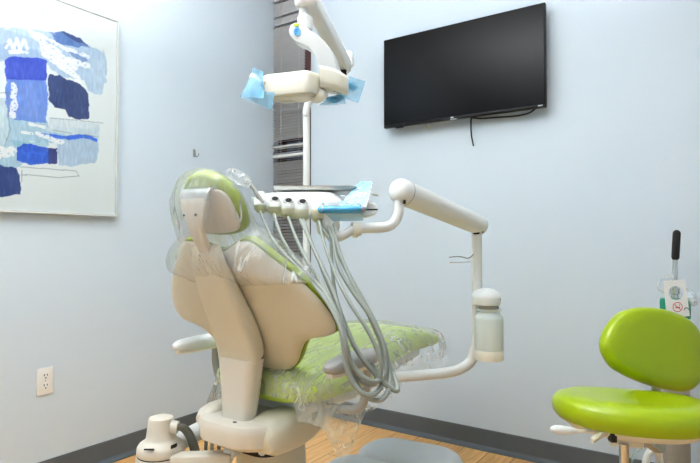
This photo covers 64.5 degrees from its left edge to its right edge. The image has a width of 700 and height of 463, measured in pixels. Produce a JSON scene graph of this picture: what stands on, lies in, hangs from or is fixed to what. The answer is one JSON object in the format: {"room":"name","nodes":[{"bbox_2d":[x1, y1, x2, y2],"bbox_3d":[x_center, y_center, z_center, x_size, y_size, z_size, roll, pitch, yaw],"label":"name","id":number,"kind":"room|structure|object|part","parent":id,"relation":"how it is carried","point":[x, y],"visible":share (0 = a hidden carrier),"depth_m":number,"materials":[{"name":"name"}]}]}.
{"room":"dental clinic","nodes":[
{"label":"dental clinic","id":0,"kind":"room"},
{"bbox_2d":[0,0,278,462],"bbox_3d":[-1.751,-0.264,1.899,0.100,2.700,4.500,-1,-1,34],"label":"wall","id":1,"kind":"structure","parent":0,"point":[88,298],"depth_m":2.80,"materials":[{"name":"paint"}]},
{"bbox_2d":[36,366,53,395],"bbox_3d":[-1.323,0.649,2.410,0.009,0.116,0.072,-1,-1,34],"label":"power outlet","id":2,"kind":"object","parent":1,"relation":"attached to","point":[45,376],"visible":1,"depth_m":2.41,"materials":[{"name":"plastic"}]},
{"bbox_2d":[42,382,49,389],"bbox_3d":[-1.321,0.670,2.408,0.003,0.033,0.034,-1,-1,34],"label":"socket","id":3,"kind":"object","parent":2,"relation":"attached to","point":[45,385],"depth_m":2.41,"materials":[{"name":"plastic"}]},
{"bbox_2d":[42,372,49,379],"bbox_3d":[-1.321,0.627,2.409,0.003,0.033,0.034,-1,-1,34],"label":"socket","id":4,"kind":"object","parent":2,"relation":"attached to","point":[45,375],"depth_m":2.41,"materials":[{"name":"plastic"}]},
{"bbox_2d":[0,0,118,216],"bbox_3d":[-1.406,-0.555,2.292,0.031,0.953,0.970,-1,-1,34],"label":"framed painting","id":5,"kind":"object","parent":1,"relation":"attached to","point":[59,59],"visible":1,"depth_m":2.45,"materials":[{"name":"paper"}]},
{"bbox_2d":[38,412,197,462],"bbox_3d":[-1.698,1.034,1.838,0.028,0.102,4.300,-1,-1,34],"label":"baseboard","id":6,"kind":"structure","parent":1,"relation":"attached to","point":[112,450],"depth_m":2.66,"materials":[{"name":"plastic"}]},
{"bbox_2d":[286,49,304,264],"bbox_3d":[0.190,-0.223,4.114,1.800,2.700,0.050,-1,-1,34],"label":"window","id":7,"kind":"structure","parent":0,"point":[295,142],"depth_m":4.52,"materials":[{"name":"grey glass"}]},
{"bbox_2d":[113,416,534,462],"bbox_3d":[-0.184,1.105,0.800,3.900,0.080,4.500,-1,-1,34],"label":"floor","id":8,"kind":"structure","parent":0,"point":[335,433],"depth_m":2.88,"materials":[{"name":"brown wood"}]},
{"bbox_2d":[171,170,462,462],"bbox_3d":[-0.043,0.465,2.009,0.696,1.246,1.314,-1,-1,34],"label":"dental chair","id":9,"kind":"object","parent":8,"relation":"on","point":[263,323],"visible":0.97,"depth_m":1.58,"materials":[{"name":"beige plastic"}]},
{"bbox_3d":[-0.500,0.376,1.900,0.066,0.046,0.252,-1,-1,34],"label":"armrest","id":10,"kind":"part","parent":9,"relation":"part of","materials":[{"name":"white plastic"}]},
{"bbox_3d":[-0.414,-0.101,1.504,0.118,0.044,0.035,-1,-1,34],"label":"bracket plate","id":11,"kind":"part","parent":9,"relation":"part of","materials":[{"name":"metal"}]},
{"bbox_2d":[135,414,264,462],"bbox_3d":[-0.443,0.746,1.733,0.434,0.356,0.221,0,-1,7],"label":"dental suction unit","id":12,"kind":"object","parent":9,"relation":"on","point":[166,440],"visible":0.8,"depth_m":1.68,"materials":[{"name":"beige plastic"}]},
{"bbox_3d":[-0.470,0.643,1.796,0.296,0.147,0.095,0,-1,-14],"label":"support arm","id":13,"kind":"part","parent":12,"relation":"part of","materials":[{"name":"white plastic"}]},
{"bbox_2d":[174,173,304,283],"bbox_3d":[-0.369,-0.010,1.554,0.554,0.326,0.237,-1,-1,34],"label":"headrest cover","id":14,"kind":"object","parent":9,"relation":"on","point":[293,275],"visible":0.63,"depth_m":1.45,"materials":[{"name":"clear plastic"}]},
{"bbox_3d":[-0.322,0.475,1.628,0.146,0.216,0.071,-1,-1,34],"label":"stem","id":15,"kind":"part","parent":9,"relation":"part of","materials":[{"name":"beige plastic"}]},
{"bbox_2d":[184,236,337,367],"bbox_3d":[-0.308,0.225,1.653,0.664,0.422,0.236,-1,-1,34],"label":"backrest cushion","id":16,"kind":"object","parent":9,"relation":"on","point":[263,321],"depth_m":1.54,"materials":[{"name":"plastic"}]},
{"bbox_2d":[243,0,365,271],"bbox_3d":[-0.096,-0.146,2.030,0.383,1.390,0.690,0,-1,16],"label":"light","id":17,"kind":"object","parent":9,"relation":"attached to","point":[334,62],"visible":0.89,"depth_m":1.79,"materials":[{"name":"white plastic"}]},
{"bbox_3d":[-0.087,-0.087,2.333,0.218,1.284,0.126,-1,-1,34],"label":"post","id":18,"kind":"part","parent":17,"relation":"part of","materials":[{"name":"white metal"}]},
{"bbox_3d":[-0.085,-0.752,2.096,0.052,0.177,0.508,0,-1,16],"label":"spring arm","id":19,"kind":"part","parent":17,"relation":"part of","materials":[{"name":"white plastic"}]},
{"bbox_2d":[208,320,444,451],"bbox_3d":[0.007,0.514,2.120,0.556,0.325,1.092,-1,-1,34],"label":"cover","id":20,"kind":"object","parent":9,"relation":"on","point":[392,337],"visible":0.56,"depth_m":2.03,"materials":[{"name":"clear plastic"}]},
{"bbox_2d":[217,323,438,403],"bbox_3d":[0.014,0.444,2.119,0.479,0.153,1.070,-1,-1,34],"label":"seat cushion","id":21,"kind":"object","parent":9,"relation":"on","point":[312,382],"depth_m":1.68,"materials":[{"name":"leather"}]},
{"bbox_3d":[-0.006,0.524,2.089,0.340,0.071,0.890,-1,-1,34],"label":"seat frame","id":22,"kind":"part","parent":9,"relation":"part of","materials":[{"name":"green leather"}]},
{"bbox_3d":[0.010,0.357,1.530,0.066,0.046,0.252,-1,-1,34],"label":"armrest","id":23,"kind":"part","parent":9,"relation":"part of","materials":[{"name":"grey plastic"}]},
{"bbox_2d":[232,168,503,402],"bbox_3d":[0.070,0.177,1.821,0.631,0.727,0.844,-1,-1,34],"label":"dental delivery unit","id":24,"kind":"object","parent":9,"relation":"attached to","point":[327,209],"visible":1,"depth_m":1.66,"materials":[{"name":"white plastic"}]},
{"bbox_2d":[273,185,355,194],"bbox_3d":[-0.110,-0.133,1.803,0.262,0.014,0.200,0,-1,0],"label":"tray","id":25,"kind":"object","parent":24,"relation":"on","point":[336,189],"visible":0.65,"depth_m":1.71,"materials":[{"name":"metal"}]},
{"bbox_3d":[-0.026,-0.064,1.631,0.118,0.024,0.088,-1,-1,34],"label":"head handle","id":26,"kind":"part","parent":24,"relation":"part of","materials":[{"name":"blue plastic"}]},
{"bbox_3d":[0.096,-0.055,1.680,0.149,0.124,0.041,0,-1,-14],"label":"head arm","id":27,"kind":"part","parent":24,"relation":"part of","materials":[{"name":"white plastic"}]},
{"bbox_3d":[0.307,-0.075,1.853,0.488,0.168,0.079,1,-2,-45],"label":"arm","id":28,"kind":"part","parent":24,"relation":"part of","materials":[{"name":"white plastic"}]},
{"bbox_2d":[474,308,503,351],"bbox_3d":[0.492,0.362,1.965,0.101,0.179,0.100,-1,-1,34],"label":"water bottle","id":29,"kind":"object","parent":24,"relation":"on","point":[488,322],"depth_m":1.93,"materials":[{"name":"white plastic"}]},
{"bbox_2d":[475,350,503,361],"bbox_3d":[0.492,0.435,1.964,0.100,0.035,0.100,-1,-1,34],"label":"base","id":30,"kind":"object","parent":24,"relation":"on","point":[480,355],"depth_m":1.92,"materials":[{"name":"beige plastic"}]},
{"bbox_2d":[550,307,699,462],"bbox_3d":[0.780,0.656,1.542,0.530,0.844,0.664,0,-1,17],"label":"stool","id":31,"kind":"object","parent":8,"relation":"on","point":[657,348],"visible":1,"depth_m":1.63,"materials":[{"name":"leather"}]},
{"bbox_3d":[0.640,0.528,1.470,0.077,0.010,0.009,0,-1,0],"label":"height lever","id":32,"kind":"part","parent":31,"relation":"part of","materials":[{"name":"beige plastic"}]},
{"bbox_3d":[0.651,0.527,1.444,0.061,0.040,0.026,1,-1,-28],"label":"tilt lever","id":33,"kind":"part","parent":31,"relation":"part of","materials":[{"name":"beige plastic"}]},
{"bbox_3d":[0.788,0.499,1.544,0.416,0.095,0.359,-1,-1,34],"label":"seat","id":34,"kind":"part","parent":31,"relation":"part of","materials":[{"name":"leather"}]},
{"bbox_3d":[0.942,0.368,1.735,0.358,0.261,0.095,0,-1,-10],"label":"backrest","id":35,"kind":"part","parent":31,"relation":"part of","materials":[{"name":"leather"}]},
{"bbox_2d":[642,448,663,462],"bbox_3d":[1.087,0.920,1.984,0.095,0.307,0.037,0,-1,-18],"label":"tube","id":36,"kind":"object","parent":8,"relation":"on","point":[648,453],"visible":0.75,"depth_m":1.98,"materials":[{"name":"white plastic"}]},
{"bbox_2d":[671,230,680,279],"bbox_3d":[1.284,0.541,2.184,0.232,1.096,0.228,-1,-1,34],"label":"handle","id":37,"kind":"object","parent":8,"relation":"on","point":[676,235],"visible":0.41,"depth_m":2.20,"materials":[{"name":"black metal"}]},
{"bbox_2d":[659,286,690,462],"bbox_3d":[1.271,0.630,2.163,0.107,0.831,0.107,-1,-1,34],"label":"cylinder","id":38,"kind":"object","parent":37,"relation":"on","point":[680,453],"visible":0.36,"depth_m":2.13,"materials":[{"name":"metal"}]},
{"bbox_2d":[663,279,689,316],"bbox_3d":[1.226,0.254,2.084,0.094,0.147,0.010,0,-1,0],"label":"tag","id":39,"kind":"object","parent":37,"relation":"hanging from","point":[680,306],"visible":0.98,"depth_m":2.08,"materials":[{"name":"white paper"}]},
{"bbox_2d":[311,0,699,462],"bbox_3d":[1.059,-0.250,2.641,3.700,2.700,0.100,-1,-1,34],"label":"wall","id":40,"kind":"structure","parent":0,"point":[582,197],"depth_m":2.68,"materials":[{"name":"paint"}]},
{"bbox_2d":[278,0,310,272],"bbox_3d":[-0.348,-0.422,3.595,0.304,2.240,0.091,-1,-1,34],"label":"window","id":41,"kind":"structure","parent":40,"relation":"in","point":[307,53],"depth_m":3.51,"materials":[{"name":"clear glass"}]},
{"bbox_2d":[272,0,304,263],"bbox_3d":[-0.394,-0.437,3.566,0.258,2.203,0.029,-1,-1,34],"label":"blind","id":42,"kind":"object","parent":41,"relation":"attached to","point":[288,56],"visible":0.41,"depth_m":3.58,"materials":[{"name":"grey plastic"}]},
{"bbox_3d":[-0.394,-1.523,3.587,0.258,0.032,0.028,-1,-1,34],"label":"head rail","id":43,"kind":"part","parent":42,"relation":"part of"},
{"bbox_3d":[-0.398,-0.489,3.561,0.258,0.016,0.014,-1,-1,34],"label":"rail","id":44,"kind":"part","parent":42,"relation":"part of","materials":[{"name":"white metal"}]},
{"bbox_3d":[-0.398,-0.551,3.562,0.258,0.010,0.014,-1,-1,34],"label":"rail","id":45,"kind":"part","parent":42,"relation":"part of","materials":[{"name":"white metal"}]},
{"bbox_2d":[384,2,546,128],"bbox_3d":[0.570,-0.822,2.877,0.882,0.502,0.074,-1,-1,34],"label":"television","id":46,"kind":"object","parent":40,"relation":"attached to","point":[493,64],"visible":1,"depth_m":2.81,"materials":[{"name":"plastic"}]},
{"bbox_2d":[470,109,534,145],"bbox_3d":[0.755,-0.515,2.751,0.335,0.156,0.008,-1,-1,34],"label":"power cable","id":47,"kind":"object","parent":46,"relation":"hanging from","point":[533,109],"visible":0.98,"depth_m":2.79,"materials":[{"name":"black rubber"}]},
{"bbox_2d":[320,402,653,462],"bbox_3d":[1.035,1.047,2.555,3.671,0.102,0.028,-1,-1,34],"label":"baseboard","id":48,"kind":"structure","parent":40,"relation":"attached to","point":[510,445],"depth_m":2.82,"materials":[{"name":"plastic"}]}
]}

